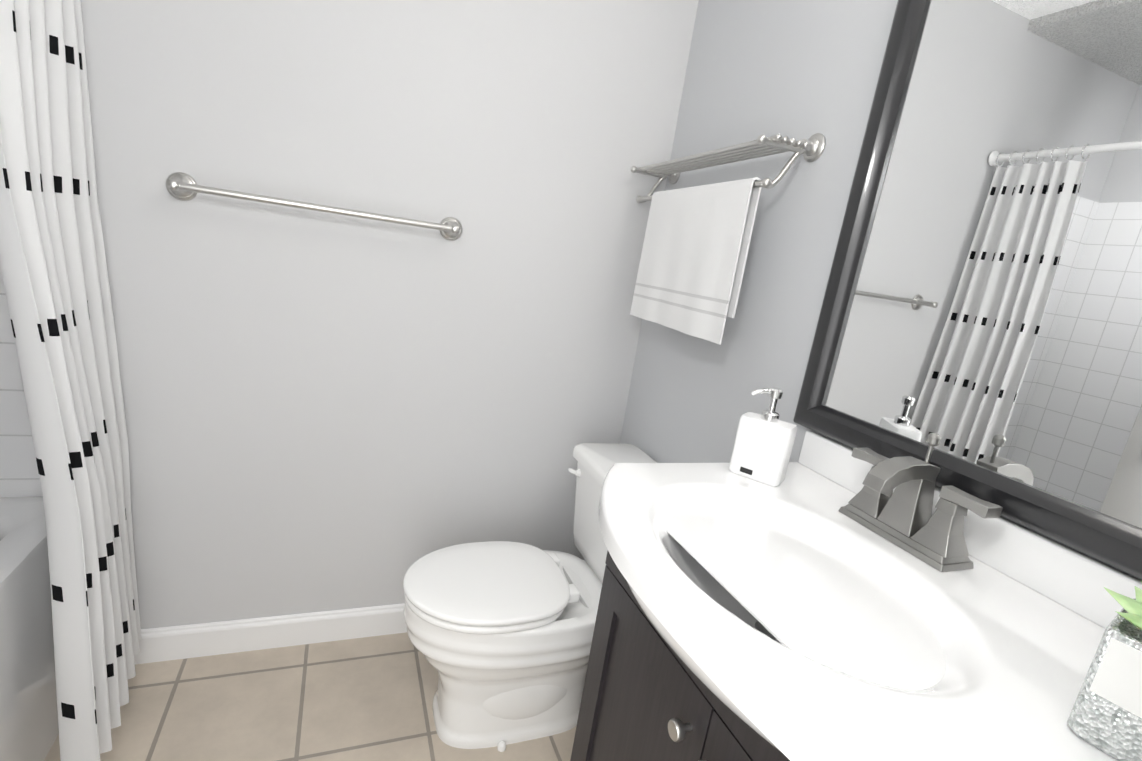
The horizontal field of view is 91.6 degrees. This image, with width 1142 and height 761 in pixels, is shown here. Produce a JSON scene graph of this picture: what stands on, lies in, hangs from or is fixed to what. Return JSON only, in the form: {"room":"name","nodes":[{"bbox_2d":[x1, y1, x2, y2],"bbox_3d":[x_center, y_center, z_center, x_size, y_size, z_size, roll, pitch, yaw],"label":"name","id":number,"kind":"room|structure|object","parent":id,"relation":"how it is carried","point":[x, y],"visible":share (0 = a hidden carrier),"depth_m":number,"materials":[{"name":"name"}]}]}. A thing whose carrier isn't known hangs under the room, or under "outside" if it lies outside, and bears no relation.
{"room":"bathroom","nodes":[
{"label":"bathroom","id":0,"kind":"room"},
{"bbox_2d":[0,0,141,760],"bbox_3d":[-0.767,0.012,0.599,0.174,1.763,1.508,3,14,-23],"label":"shower curtain","id":1,"kind":"object","parent":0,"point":[53,265],"visible":1,"depth_m":1.05,"materials":[{"name":"white fabric"}]},
{"bbox_2d":[44,632,575,760],"bbox_3d":[-0.454,1.179,0.381,2.400,0.100,2.950,3,14,-23],"label":"floor","id":2,"kind":"structure","parent":0,"point":[365,699],"depth_m":1.43,"materials":[{"name":"tile"}]},
{"bbox_2d":[0,497,58,760],"bbox_3d":[-1.289,0.693,0.588,0.750,0.500,1.505,3,14,-23],"label":"bathtub","id":3,"kind":"object","parent":2,"relation":"on","point":[29,730],"visible":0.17,"depth_m":1.14,"materials":[{"name":"white ceramic"}]},
{"bbox_2d":[403,443,657,751],"bbox_3d":[-0.085,0.574,1.481,0.710,0.690,0.496,3,14,-23],"label":"toilet","id":4,"kind":"object","parent":2,"relation":"on","point":[500,634],"visible":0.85,"depth_m":1.39,"materials":[{"name":"white ceramic"}]},
{"bbox_2d":[570,387,1141,760],"bbox_3d":[0.305,0.601,0.780,0.550,1.065,0.744,3,14,-23],"label":"bathroom vanity","id":5,"kind":"object","parent":2,"relation":"on","point":[763,598],"visible":1,"depth_m":0.70,"materials":[{"name":"black wood"}]},
{"bbox_2d":[728,387,797,486],"bbox_3d":[0.350,0.094,0.995,0.086,0.166,0.098,3,14,-23],"label":"soap dispenser","id":6,"kind":"object","parent":5,"relation":"on","point":[763,444],"depth_m":0.98,"materials":[{"name":"white"}]},
{"bbox_2d":[838,432,1002,572],"bbox_3d":[0.485,0.155,0.813,0.130,0.168,0.214,3,14,-23],"label":"faucet","id":7,"kind":"object","parent":5,"relation":"on","point":[898,529],"depth_m":0.80,"materials":[{"name":"silver metal"}]},
{"bbox_2d":[80,0,698,628],"bbox_3d":[-0.789,-0.358,1.390,2.400,2.320,0.100,3,14,-23],"label":"wall","id":8,"kind":"structure","parent":0,"point":[326,412],"depth_m":1.48,"materials":[{"name":"white paint"}]},
{"bbox_2d":[0,266,42,497],"bbox_3d":[-1.481,-0.132,1.117,0.722,1.800,0.008,3,14,-23],"label":"wall tile","id":9,"kind":"structure","parent":8,"relation":"attached to","point":[19,475],"depth_m":1.27,"materials":[{"name":"white tile"}]},
{"bbox_2d":[134,603,406,663],"bbox_3d":[-0.583,0.748,1.731,1.440,0.098,0.013,3,14,-23],"label":"baseboard","id":10,"kind":"structure","parent":8,"relation":"attached to","point":[159,644],"depth_m":1.60,"materials":[{"name":"white wood"}]},
{"bbox_2d":[166,172,462,240],"bbox_3d":[-0.592,-0.416,1.349,0.673,0.062,0.083,3,14,-23],"label":"bar","id":11,"kind":"object","parent":8,"relation":"attached to","point":[182,186],"visible":1,"depth_m":1.29,"materials":[{"name":"silver metal"}]},
{"bbox_2d":[620,0,1141,580],"bbox_3d":[0.784,0.074,0.557,0.100,2.320,2.750,3,14,-23],"label":"wall","id":12,"kind":"structure","parent":0,"point":[794,68],"depth_m":1.29,"materials":[{"name":"grey paint"}]},
{"bbox_2d":[630,133,825,344],"bbox_3d":[0.313,-0.365,1.420,0.146,0.461,0.603,3,14,-23],"label":"towel shelf","id":13,"kind":"object","parent":12,"relation":"attached to","point":[695,248],"visible":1,"depth_m":1.31,"materials":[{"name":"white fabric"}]},
{"bbox_2d":[630,177,761,344],"bbox_3d":[0.289,-0.307,1.388,0.037,0.357,0.427,3,14,-23],"label":"towel","id":14,"kind":"object","parent":13,"relation":"hanging from","point":[697,239],"depth_m":1.32,"materials":[{"name":"fabric"}]},
{"bbox_2d":[793,0,1141,579],"bbox_3d":[0.679,-0.320,0.690,0.030,1.050,0.768,3,14,-23],"label":"mirror","id":15,"kind":"object","parent":12,"relation":"attached to","point":[981,312],"visible":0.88,"depth_m":0.81,"materials":[{"name":"clear glass"}]}
]}

